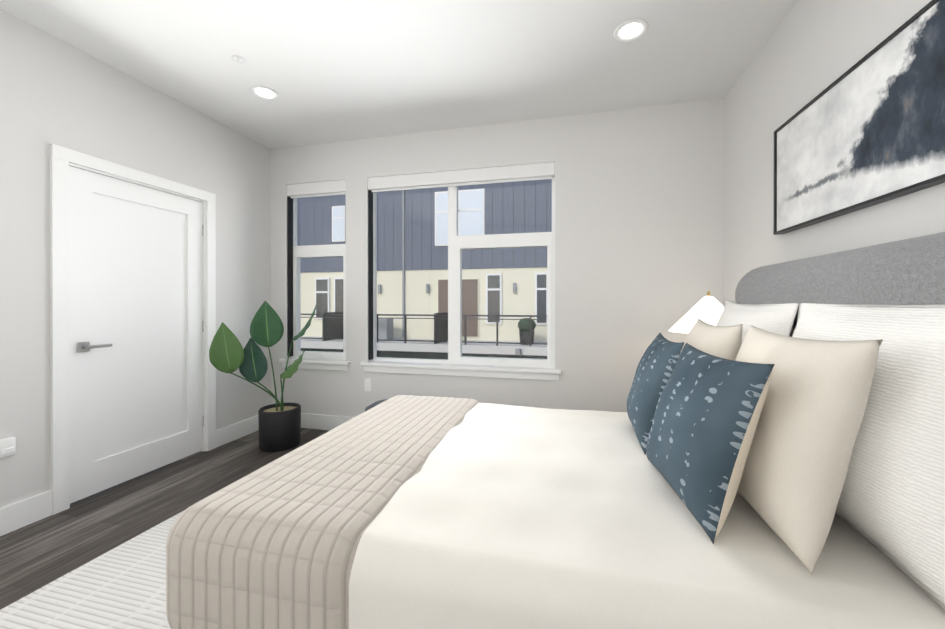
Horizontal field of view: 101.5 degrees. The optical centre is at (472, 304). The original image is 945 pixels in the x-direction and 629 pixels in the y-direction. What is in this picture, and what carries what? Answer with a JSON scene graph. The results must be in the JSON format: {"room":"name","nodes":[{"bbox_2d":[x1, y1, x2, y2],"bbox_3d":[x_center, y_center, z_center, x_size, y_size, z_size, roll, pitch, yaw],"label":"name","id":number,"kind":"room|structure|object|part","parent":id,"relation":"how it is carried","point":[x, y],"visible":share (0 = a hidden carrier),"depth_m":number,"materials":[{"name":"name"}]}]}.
{"room":"bedroom","nodes":[
{"label":"bedroom","id":0,"kind":"room"},
{"bbox_2d":[0,9,270,507],"bbox_3d":[-2.593,-0.168,1.747,0.140,2.740,4.620,0,0,14],"label":"wall","id":1,"kind":"structure","parent":0,"point":[55,90],"depth_m":2.29,"materials":[{"name":"white paint"}]},
{"bbox_2d":[0,437,15,458],"bbox_3d":[-2.439,0.749,2.010,0.034,0.095,0.080,0,0,14],"label":"electrical outlet","id":2,"kind":"object","parent":1,"relation":"attached to","point":[7,447],"visible":0.98,"depth_m":2.01,"materials":[{"name":"white plastic"}]},
{"bbox_2d":[0,490,52,535],"bbox_3d":[-2.715,1.134,0.928,0.015,0.140,2.625,0,0,14],"label":"baseboard","id":3,"kind":"structure","parent":1,"relation":"attached to","point":[22,513],"depth_m":2.09,"materials":[{"name":"white"}]},
{"bbox_2d":[50,144,215,514],"bbox_3d":[-2.341,0.142,2.726,0.160,2.115,1.050,0,0,14],"label":"door frame","id":4,"kind":"structure","parent":1,"relation":"attached to","point":[62,159],"depth_m":2.26,"materials":[{"name":"white wood"}]},
{"bbox_2d":[69,166,203,503],"bbox_3d":[-2.290,0.181,2.721,0.095,2.013,0.884,0,0,14],"label":"door","id":5,"kind":"structure","parent":1,"relation":"in","point":[136,326],"depth_m":2.63,"materials":[{"name":"white wood"}]},
{"bbox_2d":[216,415,258,446],"bbox_3d":[-2.079,1.127,3.521,0.015,0.140,0.615,0,0,14],"label":"baseboard","id":6,"kind":"structure","parent":1,"relation":"attached to","point":[227,434],"depth_m":3.43,"materials":[{"name":"white"}]},
{"bbox_2d":[0,428,329,609],"bbox_3d":[-0.583,1.253,1.258,4.280,0.100,4.620,0,0,14],"label":"floor","id":7,"kind":"structure","parent":0,"point":[37,555],"depth_m":2.21,"materials":[{"name":"brown wood"}]},
{"bbox_2d":[0,510,184,628],"bbox_3d":[-0.643,1.197,0.866,2.630,0.014,3.050,0,0,14],"label":"rug","id":8,"kind":"object","parent":7,"relation":"on","point":[122,586],"depth_m":1.57,"materials":[{"name":"fabric"}]},
{"bbox_2d":[166,232,944,628],"bbox_3d":[0.363,0.496,1.575,2.285,1.380,1.670,0,0,14],"label":"bed","id":9,"kind":"object","parent":8,"relation":"on","point":[768,452],"visible":1,"depth_m":1.02,"materials":[{"name":"grey fabric"}]},
{"bbox_2d":[166,395,479,628],"bbox_3d":[-0.413,0.792,1.802,0.670,0.392,1.600,0,0,14],"label":"throw","id":10,"kind":"object","parent":9,"relation":"on","point":[292,542],"depth_m":1.09,"materials":[{"name":"beige fabric"}]},
{"bbox_2d":[349,403,944,628],"bbox_3d":[0.320,0.857,1.623,2.140,0.501,1.560,0,0,14],"label":"duvet","id":11,"kind":"object","parent":9,"relation":"on","point":[462,515],"depth_m":1.00,"materials":[{"name":"white fabric"}]},
{"bbox_2d":[627,332,684,454],"bbox_3d":[0.849,0.383,1.807,0.166,0.490,0.540,18,5,16],"label":"pillow","id":12,"kind":"object","parent":9,"relation":"on","point":[656,365],"depth_m":1.64,"materials":[{"name":"blue fabric"}]},
{"bbox_2d":[646,343,774,544],"bbox_3d":[0.728,0.384,1.251,0.170,0.490,0.540,17,2,7],"label":"pillow","id":13,"kind":"object","parent":9,"relation":"on","point":[712,429],"depth_m":1.07,"materials":[{"name":"blue fabric"}]},
{"bbox_2d":[209,301,316,451],"bbox_3d":[-1.653,0.583,3.150,0.608,1.230,0.574,0,0,14],"label":"plant","id":14,"kind":"object","parent":7,"relation":"on","point":[279,426],"visible":1,"depth_m":3.17,"materials":[{"name":"green plant"}]},
{"bbox_3d":[-1.632,1.035,3.275,0.324,0.325,0.324,0,0,14],"label":"pot","id":15,"kind":"part","parent":14,"relation":"part of","materials":[{"name":"black ceramic"}]},
{"bbox_2d":[365,399,387,410],"bbox_3d":[-0.662,1.001,3.161,0.470,0.395,0.470,0,0,14],"label":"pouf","id":16,"kind":"object","parent":7,"relation":"on","point":[374,404],"visible":0.04,"depth_m":3.14,"materials":[{"name":"grey fabric"}]},
{"bbox_3d":[1.503,0.907,2.578,0.537,0.585,0.460,0,0,14],"label":"nightstand","id":17,"kind":"object","parent":7,"relation":"on","visible":0},
{"bbox_2d":[668,291,723,333],"bbox_3d":[1.529,0.264,2.498,0.470,0.700,0.470,0,0,14],"label":"lamp","id":18,"kind":"object","parent":17,"relation":"on","point":[708,309],"visible":0.27,"depth_m":2.43,"materials":[{"name":"white fabric"}]},
{"bbox_2d":[0,0,797,148],"bbox_3d":[-0.583,-1.597,1.250,4.280,0.120,4.620,0,0,14],"label":"ceiling","id":19,"kind":"structure","parent":0,"point":[327,71],"depth_m":2.38,"materials":[{"name":"white paint"}]},
{"bbox_2d":[232,56,245,63],"bbox_3d":[-1.468,-1.534,2.425,0.076,0.012,0.076,0,0,14],"label":"sprinkler","id":20,"kind":"object","parent":19,"relation":"attached to","point":[239,59],"visible":1,"depth_m":2.42,"materials":[{"name":"white metal"}]},
{"bbox_2d":[251,86,278,99],"bbox_3d":[-1.509,-1.536,2.806,0.180,0.008,0.180,0,0,14],"label":"recessed light","id":21,"kind":"object","parent":19,"relation":"in","point":[264,92],"visible":1,"depth_m":2.80,"materials":[{"name":"white"}]},
{"bbox_2d":[614,19,647,41],"bbox_3d":[0.888,-1.534,2.167,0.180,0.008,0.180,0,0,14],"label":"recessed light","id":22,"kind":"object","parent":19,"relation":"in","point":[630,30],"visible":1,"depth_m":2.16,"materials":[{"name":"white"}]},
{"bbox_2d":[270,98,723,416],"bbox_3d":[-0.049,-0.173,3.430,4.000,2.740,0.140,0,0,14],"label":"wall","id":23,"kind":"structure","parent":0,"point":[639,213],"depth_m":3.12,"materials":[{"name":"white paint"}]},
{"bbox_2d":[286,179,345,359],"bbox_3d":[-1.498,-0.324,3.777,0.659,1.719,0.124,0,0,14],"label":"window","id":24,"kind":"structure","parent":23,"relation":"in","point":[295,253],"depth_m":3.80,"materials":[{"name":"white"}]},
{"bbox_2d":[301,413,353,429],"bbox_3d":[-0.087,1.128,3.362,3.960,0.140,0.015,0,0,14],"label":"baseboard","id":25,"kind":"structure","parent":23,"relation":"attached to","point":[311,421],"depth_m":3.69,"materials":[{"name":"white"}]},
{"bbox_2d":[365,379,370,390],"bbox_3d":[-0.970,0.750,3.581,0.070,0.115,0.008,0,0,14],"label":"electrical outlet plate","id":26,"kind":"object","parent":23,"relation":"attached to","point":[367,384],"visible":1,"depth_m":3.58,"materials":[{"name":"white plastic"}]},
{"bbox_2d":[279,161,560,380],"bbox_3d":[-0.566,-0.280,3.528,2.690,1.804,0.165,0,0,14],"label":"window","id":27,"kind":"structure","parent":23,"relation":"in","point":[452,180],"depth_m":3.44,"materials":[{"name":"white"}]},
{"bbox_2d":[723,0,944,305],"bbox_3d":[1.428,-0.166,0.761,0.140,2.740,4.620,0,0,14],"label":"wall","id":28,"kind":"structure","parent":0,"point":[809,51],"depth_m":1.98,"materials":[{"name":"white paint"}]},
{"bbox_2d":[773,0,944,234],"bbox_3d":[1.470,-0.657,1.326,0.043,0.560,1.580,0,0,14],"label":"framed art","id":29,"kind":"object","parent":28,"relation":"attached to","point":[867,130],"visible":1,"depth_m":1.44,"materials":[{"name":"black"}]},
{"label":"outside","id":30,"kind":"structure","parent":0,"visible":0},
{"bbox_2d":[297,179,551,359],"bbox_3d":[2.410,-1.752,21.860,60.000,12.200,36.200,0,0,14],"label":"building","id":31,"kind":"structure","parent":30,"point":[424,317],"depth_m":15.34,"materials":[{"name":"beige"}]}
]}

